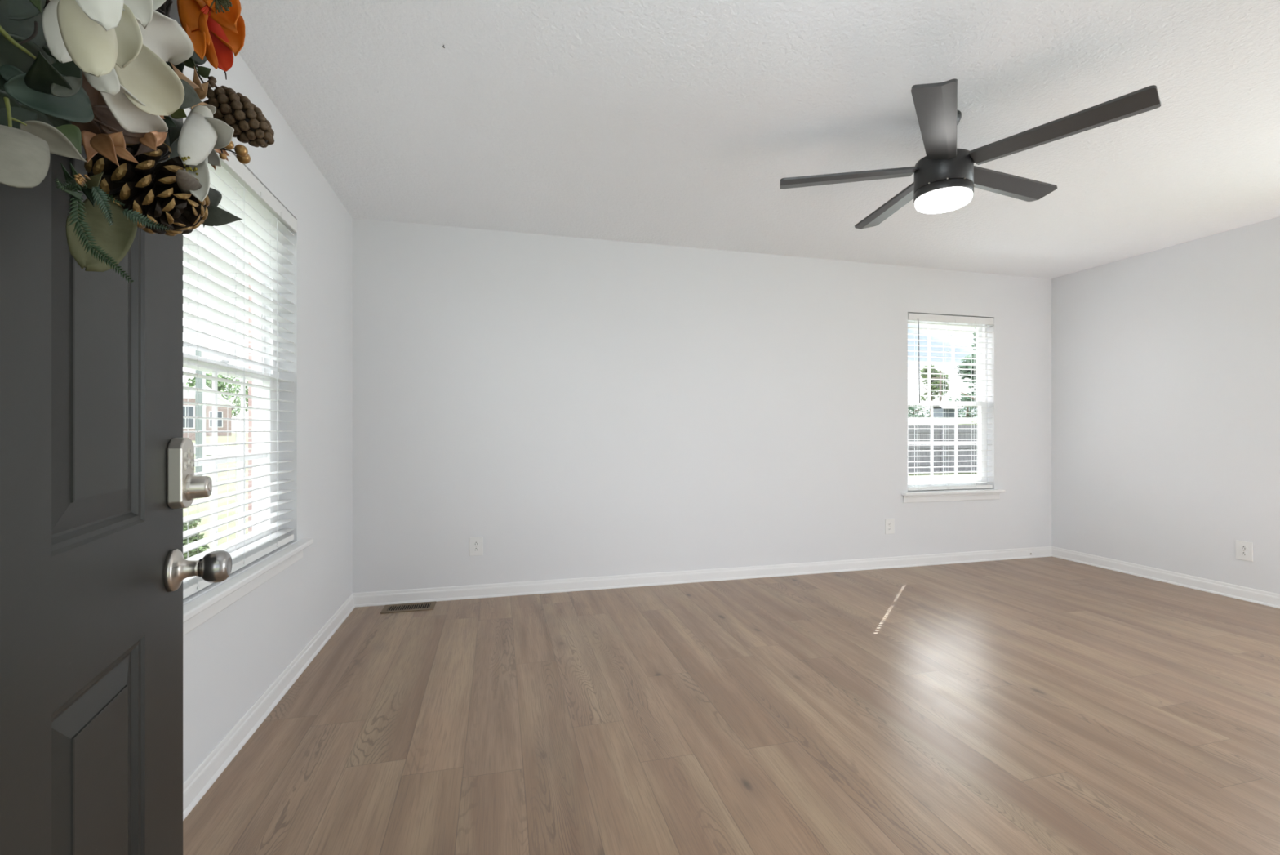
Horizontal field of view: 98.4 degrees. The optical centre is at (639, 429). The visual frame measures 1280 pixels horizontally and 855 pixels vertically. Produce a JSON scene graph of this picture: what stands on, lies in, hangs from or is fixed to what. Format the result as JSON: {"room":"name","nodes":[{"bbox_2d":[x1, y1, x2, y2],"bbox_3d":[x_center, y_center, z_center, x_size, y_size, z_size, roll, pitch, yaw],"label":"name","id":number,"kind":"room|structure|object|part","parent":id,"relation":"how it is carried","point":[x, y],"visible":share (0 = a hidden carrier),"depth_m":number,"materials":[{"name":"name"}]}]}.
{"room":"living room","nodes":[
{"label":"living room","id":0,"kind":"room"},
{"bbox_2d":[248,240,252,533],"bbox_3d":[-2.967,-0.114,5.974,0.712,3.550,3.950,0,0,-14],"label":"wall","id":1,"kind":"structure","parent":0,"point":[250,321],"depth_m":3.98,"materials":[{"name":"white paint"}]},
{"bbox_2d":[182,52,352,782],"bbox_3d":[-1.407,-0.109,1.634,0.140,2.440,3.746,0,0,-14],"label":"wall","id":2,"kind":"structure","parent":0,"point":[230,659],"depth_m":2.52,"materials":[{"name":"white paint"}]},
{"bbox_2d":[182,226,313,635],"bbox_3d":[-1.483,-0.183,1.988,0.210,1.552,1.179,0,0,-14],"label":"window","id":3,"kind":"structure","parent":2,"relation":"in","point":[198,611],"depth_m":2.16,"materials":[{"name":"white plastic"}]},
{"bbox_2d":[201,226,235,364],"bbox_3d":[-1.528,-0.566,1.936,0.010,0.647,0.888,0,0,-14],"label":"grille","id":4,"kind":"object","parent":3,"relation":"attached to","point":[204,328],"depth_m":1.94,"materials":[{"name":"white plastic"}]},
{"bbox_3d":[-1.528,-0.568,1.936,0.028,0.723,0.978,0,0,-14],"label":"sash","id":5,"kind":"part","parent":3,"relation":"part of","materials":[{"name":"white plastic"}]},
{"bbox_3d":[-1.497,0.117,1.944,0.028,0.719,0.978,0,0,-14],"label":"sash","id":6,"kind":"part","parent":3,"relation":"part of","materials":[{"name":"white plastic"}]},
{"bbox_2d":[194,370,266,547],"bbox_3d":[-1.497,0.112,1.944,0.010,0.635,0.888,0,0,-14],"label":"grille","id":7,"kind":"object","parent":3,"relation":"attached to","point":[215,463],"depth_m":2.13,"materials":[{"name":"white plastic"}]},
{"bbox_2d":[182,107,297,599],"bbox_3d":[-1.455,-0.227,1.995,0.066,1.452,1.037,0,0,-14],"label":"window blind","id":8,"kind":"object","parent":3,"relation":"attached to","point":[265,222],"visible":0.66,"depth_m":2.00,"materials":[{"name":"white plastic"}]},
{"bbox_3d":[-1.383,-0.212,1.690,0.054,1.394,0.004,0,0,-14],"label":"ladder cord","id":9,"kind":"part","parent":8,"relation":"part of","materials":[{"name":"white fabric"}]},
{"bbox_3d":[-1.463,-0.212,2.000,0.054,1.394,0.004,0,0,-14],"label":"ladder cord","id":10,"kind":"part","parent":8,"relation":"part of","materials":[{"name":"white fabric"}]},
{"bbox_3d":[-1.461,0.485,1.993,0.050,0.028,1.031,0,0,-14],"label":"rail","id":11,"kind":"part","parent":8,"relation":"part of","materials":[{"name":"white plastic"}]},
{"bbox_3d":[-1.540,-0.212,2.300,0.054,1.394,0.004,0,0,-14],"label":"ladder cord","id":12,"kind":"part","parent":8,"relation":"part of","materials":[{"name":"white fabric"}]},
{"bbox_3d":[-1.442,0.521,1.998,0.125,0.024,1.179,0,0,-14],"label":"sill","id":13,"kind":"part","parent":3,"relation":"part of","materials":[{"name":"white paint"}]},
{"bbox_3d":[-1.540,-0.227,1.972,0.090,1.464,1.052,0,0,-14],"label":"frame","id":14,"kind":"part","parent":3,"relation":"part of","materials":[{"name":"white plastic"}]},
{"bbox_2d":[182,593,355,820],"bbox_3d":[-1.347,1.069,1.722,0.020,0.085,3.606,0,0,-14],"label":"baseboard","id":15,"kind":"structure","parent":2,"relation":"attached to","point":[200,780],"depth_m":2.03,"materials":[{"name":"white paint"}]},
{"bbox_2d":[352,217,1051,592],"bbox_3d":[0.891,-0.109,4.231,5.886,2.440,0.140,0,0,-14],"label":"wall","id":16,"kind":"structure","parent":0,"point":[579,407],"depth_m":3.94,"materials":[{"name":"white paint"}]},
{"bbox_2d":[469,536,483,555],"bbox_3d":[-1.082,0.771,3.646,0.086,0.124,0.010,0,0,-14],"label":"wall outlet","id":17,"kind":"object","parent":16,"relation":"attached to","point":[476,544],"visible":1,"depth_m":3.64,"materials":[{"name":"white plastic"}]},
{"bbox_2d":[352,546,1052,607],"bbox_3d":[0.911,1.069,4.154,5.606,0.085,0.020,0,0,-14],"label":"baseboard","id":18,"kind":"structure","parent":16,"relation":"attached to","point":[547,586],"depth_m":3.98,"materials":[{"name":"white paint"}]},
{"bbox_2d":[884,518,894,533],"bbox_3d":[2.010,0.778,4.441,0.086,0.124,0.010,0,0,-14],"label":"wall outlet","id":19,"kind":"object","parent":16,"relation":"attached to","point":[889,522],"visible":1,"depth_m":4.44,"materials":[{"name":"white plastic"}]},
{"bbox_2d":[901,320,1004,502],"bbox_3d":[2.586,-0.183,4.651,1.001,1.552,0.210,0,0,-14],"label":"window","id":20,"kind":"structure","parent":16,"relation":"in","point":[970,495],"depth_m":4.70,"materials":[{"name":"white plastic"}]},
{"bbox_2d":[907,324,977,400],"bbox_3d":[2.568,-0.566,4.706,0.742,0.647,0.010,0,0,-14],"label":"grille","id":21,"kind":"object","parent":20,"relation":"attached to","point":[929,326],"depth_m":4.73,"materials":[{"name":"white plastic"}]},
{"bbox_2d":[907,404,980,480],"bbox_3d":[2.576,0.112,4.675,0.742,0.635,0.010,0,0,-14],"label":"grille","id":22,"kind":"object","parent":20,"relation":"attached to","point":[931,442],"depth_m":4.70,"materials":[{"name":"white plastic"}]},
{"bbox_3d":[2.568,-0.568,4.706,0.832,0.723,0.028,0,0,-14],"label":"sash","id":23,"kind":"part","parent":20,"relation":"part of","materials":[{"name":"white plastic"}]},
{"bbox_3d":[2.576,0.117,4.675,0.832,0.719,0.028,0,0,-14],"label":"sash","id":24,"kind":"part","parent":20,"relation":"part of","materials":[{"name":"white plastic"}]},
{"bbox_2d":[907,312,994,490],"bbox_3d":[2.594,-0.227,4.619,0.859,1.452,0.077,0,0,-14],"label":"window blind","id":25,"kind":"object","parent":20,"relation":"attached to","point":[919,317],"visible":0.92,"depth_m":4.61,"materials":[{"name":"white plastic"}]},
{"bbox_3d":[2.285,-0.212,4.551,0.004,1.394,0.054,0,0,-14],"label":"ladder cord","id":26,"kind":"part","parent":25,"relation":"part of","materials":[{"name":"white fabric"}]},
{"bbox_3d":[2.561,-0.212,4.622,0.004,1.394,0.054,0,0,-14],"label":"ladder cord","id":27,"kind":"part","parent":25,"relation":"part of","materials":[{"name":"white fabric"}]},
{"bbox_3d":[2.591,0.485,4.630,0.853,0.028,0.050,0,0,-14],"label":"rail","id":28,"kind":"part","parent":25,"relation":"part of","materials":[{"name":"white plastic"}]},
{"bbox_3d":[2.596,0.521,4.610,1.001,0.024,0.125,0,0,-14],"label":"sill","id":29,"kind":"part","parent":20,"relation":"part of","materials":[{"name":"white paint"}]},
{"bbox_3d":[2.571,-0.227,4.710,0.871,1.464,0.090,0,0,-14],"label":"frame","id":30,"kind":"part","parent":20,"relation":"part of","materials":[{"name":"white plastic"}]},
{"bbox_2d":[182,555,1279,854],"bbox_3d":[1.390,1.161,2.291,5.886,0.100,4.146,0,0,-14],"label":"floor","id":31,"kind":"structure","parent":0,"point":[1042,705],"depth_m":2.06,"materials":[{"name":"brown wood"}]},
{"bbox_2d":[380,600,435,613],"bbox_3d":[-1.441,1.109,3.446,0.305,0.005,0.157,0,0,-14],"label":"floor vent","id":32,"kind":"object","parent":31,"relation":"in","point":[390,608],"visible":1,"depth_m":3.44,"materials":[{"name":"brown metal"}]},
{"bbox_2d":[387,603,430,610],"bbox_3d":[-1.441,1.108,3.446,0.236,0.003,0.101,0,0,-14],"label":"grille","id":33,"kind":"object","parent":32,"relation":"attached to","point":[405,606],"depth_m":3.45,"materials":[{"name":"brown metal"}]},
{"bbox_2d":[238,0,1279,278],"bbox_3d":[1.358,-1.379,2.417,5.886,0.100,3.886,0,0,-14],"label":"ceiling","id":34,"kind":"structure","parent":0,"point":[670,122],"depth_m":2.33,"materials":[{"name":"white paint"}]},
{"bbox_2d":[779,78,1160,228],"bbox_3d":[1.313,-1.143,2.385,1.299,0.373,1.303,0,0,-14],"label":"ceiling fan","id":35,"kind":"object","parent":34,"relation":"hanging from","point":[945,179],"visible":1,"depth_m":2.25,"materials":[{"name":"black metal"}]},
{"bbox_3d":[0.908,-1.115,2.446,0.557,0.031,0.134,0,0,13],"label":"blade","id":36,"kind":"part","parent":35,"relation":"part of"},
{"bbox_3d":[1.259,-1.115,2.751,0.134,0.031,0.557,0,0,-5],"label":"blade","id":37,"kind":"part","parent":35,"relation":"part of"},
{"bbox_3d":[1.090,-1.115,2.017,0.134,0.031,0.557,0,0,31],"label":"blade","id":38,"kind":"part","parent":35,"relation":"part of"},
{"bbox_2d":[914,186,973,213],"bbox_3d":[1.294,-0.977,2.357,0.218,0.041,0.218,0,0,-14],"label":"diffuser","id":39,"kind":"object","parent":35,"relation":"attached to","point":[931,200],"depth_m":2.31,"materials":[{"name":"white"}]},
{"bbox_3d":[1.659,-1.115,2.511,0.557,0.031,0.134,0,0,-23],"label":"blade","id":40,"kind":"part","parent":35,"relation":"part of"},
{"bbox_3d":[1.554,-1.115,2.057,0.134,0.031,0.557,0,0,-41],"label":"blade","id":41,"kind":"part","parent":35,"relation":"part of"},
{"bbox_2d":[1051,216,1279,594],"bbox_3d":[4.158,-0.109,3.065,0.140,2.440,3.746,0,0,-14],"label":"wall","id":42,"kind":"structure","parent":0,"point":[1166,362],"depth_m":3.98,"materials":[{"name":"white paint"}]},
{"bbox_2d":[1051,546,1279,608],"bbox_3d":[3.845,1.069,3.960,0.020,0.085,1.856,0,0,-14],"label":"baseboard","id":43,"kind":"structure","parent":42,"relation":"attached to","point":[1253,595],"depth_m":3.96,"materials":[{"name":"white paint"}]},
{"bbox_2d":[1235,540,1253,561],"bbox_3d":[3.942,0.791,3.602,0.010,0.124,0.086,0,0,-14],"label":"wall outlet","id":44,"kind":"object","parent":42,"relation":"attached to","point":[1244,549],"visible":1,"depth_m":3.60,"materials":[{"name":"white plastic"}]},
{"bbox_2d":[1240,551,1247,555],"bbox_3d":[3.940,0.810,3.602,0.004,0.027,0.033,0,0,-14],"label":"receptacle","id":45,"kind":"object","parent":44,"relation":"attached to","point":[1242,553],"depth_m":3.60,"materials":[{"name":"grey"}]},
{"bbox_2d":[1240,545,1247,550],"bbox_3d":[3.940,0.771,3.602,0.004,0.027,0.033,0,0,-14],"label":"receptacle","id":46,"kind":"object","parent":44,"relation":"attached to","point":[1242,547],"depth_m":3.60,"materials":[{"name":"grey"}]},
{"bbox_3d":[1.824,-0.109,0.603,5.606,2.440,0.140,0,0,-14],"label":"wall","id":47,"kind":"structure","parent":0,"visible":0},
{"bbox_2d":[0,0,231,854],"bbox_3d":[-0.578,0.085,0.527,0.123,2.028,0.926,0,0,-24],"label":"door","id":48,"kind":"structure","parent":47,"relation":"in","point":[97,477],"depth_m":0.64,"materials":[{"name":"grey paint"}]},
{"bbox_2d":[0,0,274,284],"bbox_3d":[-0.519,-0.528,0.566,0.157,0.803,0.665,0,0,-24],"label":"wreath","id":49,"kind":"object","parent":48,"relation":"hanging from","point":[108,79],"visible":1,"depth_m":0.50,"materials":[{"name":"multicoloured plant"}]},
{"bbox_3d":[-0.387,-0.194,0.339,0.027,0.029,0.003,0,0,36],"label":"stem","id":50,"kind":"part","parent":49,"relation":"part of","materials":[{"name":"green plant"}]},
{"bbox_3d":[-0.409,-0.255,0.364,0.007,0.011,0.024,0,0,3],"label":"stem","id":51,"kind":"part","parent":49,"relation":"part of","materials":[{"name":"green plant"}]},
{"bbox_3d":[-0.388,-0.193,0.344,0.002,0.002,0.008,0,0,15],"label":"stem","id":52,"kind":"part","parent":49,"relation":"part of","materials":[{"name":"green plant"}]},
{"bbox_3d":[-0.452,-0.294,0.409,0.005,0.044,0.050,0,0,-37],"label":"stem","id":53,"kind":"part","parent":49,"relation":"part of","materials":[{"name":"green plant"}]},
{"bbox_3d":[-0.501,-0.291,0.530,0.009,0.028,0.101,0,0,-14],"label":"stem","id":54,"kind":"part","parent":49,"relation":"part of","materials":[{"name":"brown plant"}]},
{"bbox_3d":[-0.571,-0.389,0.769,0.028,0.010,0.018,0,0,-25],"label":"stem","id":55,"kind":"part","parent":49,"relation":"part of","materials":[{"name":"brown plant"}]},
{"bbox_3d":[-0.753,0.071,0.905,0.020,0.116,0.065,0,0,-25],"label":"lock plate","id":56,"kind":"part","parent":48,"relation":"part of","materials":[{"name":"silver metal"}]},
{"label":"outside","id":57,"kind":"structure","parent":0,"visible":0},
{"bbox_2d":[182,417,977,555],"bbox_3d":[5.673,0.161,58.248,220.000,2.900,170.000,0,0,-14],"label":"lawn","id":58,"kind":"structure","parent":57,"point":[236,437],"depth_m":17.51,"materials":[{"name":"green plant"}]},
{"bbox_2d":[182,518,200,543],"bbox_3d":[-6.237,1.538,7.590,0.354,0.728,0.370,0,0,-14],"label":"shrub","id":59,"kind":"object","parent":58,"relation":"on","point":[194,522],"visible":0.23,"depth_m":7.62,"materials":[{"name":"green plant"}]},
{"bbox_2d":[182,382,209,439],"bbox_3d":[-33.983,-1.333,39.388,4.778,5.190,9.750,0,0,-41],"label":"house","id":60,"kind":"structure","parent":58,"relation":"on","point":[191,393],"depth_m":36.80,"materials":[{"name":"red brick"}]},
{"bbox_3d":[-30.183,-0.838,36.667,0.800,1.400,0.025,0,0,-41],"label":"pane","id":61,"kind":"part","parent":60,"relation":"part of","materials":[{"name":"glass"}]},
{"bbox_2d":[182,528,209,559],"bbox_3d":[-5.390,1.540,6.602,0.343,0.736,0.368,0,0,-14],"label":"shrub","id":62,"kind":"object","parent":58,"relation":"on","point":[193,538],"visible":0.35,"depth_m":6.60,"materials":[{"name":"green plant"}]},
{"bbox_2d":[195,345,208,475],"bbox_3d":[-10.348,-0.175,13.000,0.220,3.600,0.220,0,0,-14],"label":"post","id":63,"kind":"object","parent":58,"relation":"on","point":[202,382],"visible":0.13,"depth_m":12.94,"materials":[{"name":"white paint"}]},
{"bbox_2d":[192,385,235,435],"bbox_3d":[-43.805,-1.637,55.112,5.378,5.695,8.750,0,0,-38],"label":"house","id":64,"kind":"structure","parent":58,"relation":"on","point":[223,412],"depth_m":52.87,"materials":[{"name":"red brick"}]},
{"bbox_3d":[-40.428,-0.989,52.632,0.900,1.400,0.025,0,0,-38],"label":"pane","id":65,"kind":"part","parent":64,"relation":"part of","materials":[{"name":"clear glass"}]},
{"bbox_2d":[185,372,248,417],"bbox_3d":[-61.556,-3.860,80.405,8.542,9.542,7.151,0,0,-14],"label":"street tree","id":66,"kind":"object","parent":58,"relation":"on","point":[221,385],"visible":0.26,"depth_m":79.79,"materials":[{"name":"green plant"}]},
{"bbox_2d":[233,380,248,411],"bbox_3d":[-62.359,-3.694,91.825,8.923,9.210,8.419,0,0,-14],"label":"street tree","id":67,"kind":"object","parent":58,"relation":"on","point":[246,398],"visible":0.02,"depth_m":89.99,"materials":[{"name":"green plant"}]},
{"bbox_2d":[907,398,929,417],"bbox_3d":[45.642,-2.857,91.974,5.953,4.768,5.885,0,0,-14],"label":"shrub","id":68,"kind":"object","parent":58,"relation":"on","point":[912,408],"visible":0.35,"depth_m":91.23,"materials":[{"name":"green plant"}]},
{"bbox_2d":[920,364,950,417],"bbox_3d":[39.318,-4.941,73.902,3.934,7.905,4.173,0,0,-14],"label":"tree","id":69,"kind":"object","parent":58,"relation":"on","point":[923,370],"visible":0.59,"depth_m":73.52,"materials":[{"name":"green plant"}]},
{"bbox_3d":[39.318,-6.142,73.902,3.934,5.505,4.173,0,0,-14],"label":"crown","id":70,"kind":"part","parent":69,"relation":"part of","materials":[{"name":"green plant"}]},
{"bbox_2d":[932,370,945,400],"bbox_3d":[35.746,-3.989,66.018,1.606,6.000,0.314,0,0,5],"label":"utility pole","id":71,"kind":"object","parent":58,"relation":"on","point":[940,371],"visible":0.65,"depth_m":65.90,"materials":[{"name":"brown wood"}]},
{"bbox_2d":[907,424,977,472],"bbox_3d":[13.010,0.815,21.460,12.688,1.992,0.148,0,0,-14],"label":"fence","id":72,"kind":"object","parent":58,"relation":"on","point":[918,428],"visible":0.2,"depth_m":21.09,"materials":[{"name":"grey wood"}]},
{"bbox_3d":[12.958,0.066,21.484,12.600,0.090,0.040,0,0,-14],"label":"rail","id":73,"kind":"part","parent":72,"relation":"part of","materials":[{"name":"white wood"}]},
{"bbox_3d":[12.958,0.666,21.484,12.600,0.090,0.040,0,0,-14],"label":"rail","id":74,"kind":"part","parent":72,"relation":"part of","materials":[{"name":"white wood"}]},
{"bbox_3d":[12.958,1.316,21.484,12.600,0.090,0.040,0,0,-14],"label":"rail","id":75,"kind":"part","parent":72,"relation":"part of","materials":[{"name":"white wood"}]},
{"bbox_3d":[11.565,0.861,21.058,0.090,1.900,0.090,0,0,-14],"label":"post","id":76,"kind":"part","parent":72,"relation":"part of","materials":[{"name":"white wood"}]},
{"bbox_2d":[928,405,961,417],"bbox_3d":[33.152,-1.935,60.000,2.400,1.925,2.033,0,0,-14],"label":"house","id":77,"kind":"structure","parent":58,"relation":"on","point":[935,408],"depth_m":59.32,"materials":[{"name":"grey"}]},
{"bbox_2d":[942,395,965,417],"bbox_3d":[53.717,-3.113,96.111,7.000,5.509,6.063,0,0,-14],"label":"shrub","id":78,"kind":"object","parent":58,"relation":"on","point":[949,399],"visible":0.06,"depth_m":95.54,"materials":[{"name":"green plant"}]},
{"bbox_2d":[955,327,977,411],"bbox_3d":[33.309,-5.637,52.218,6.852,10.314,6.418,0,0,-14],"label":"tree","id":79,"kind":"object","parent":58,"relation":"on","point":[973,355],"visible":0.07,"depth_m":52.63,"materials":[{"name":"green plant"}]},
{"bbox_2d":[958,392,977,417],"bbox_3d":[54.085,-3.374,89.987,5.110,5.362,5.900,0,0,15],"label":"shrub","id":80,"kind":"object","parent":58,"relation":"on","point":[962,398],"visible":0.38,"depth_m":89.60,"materials":[{"name":"green plant"}]},
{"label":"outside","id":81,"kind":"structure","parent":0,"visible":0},
{"bbox_2d":[193,444,248,455],"bbox_3d":[-19.984,1.081,28.500,60.001,1.000,7.001,0,0,0],"label":"street","id":82,"kind":"structure","parent":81,"point":[222,450],"depth_m":28.28,"materials":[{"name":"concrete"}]}
]}

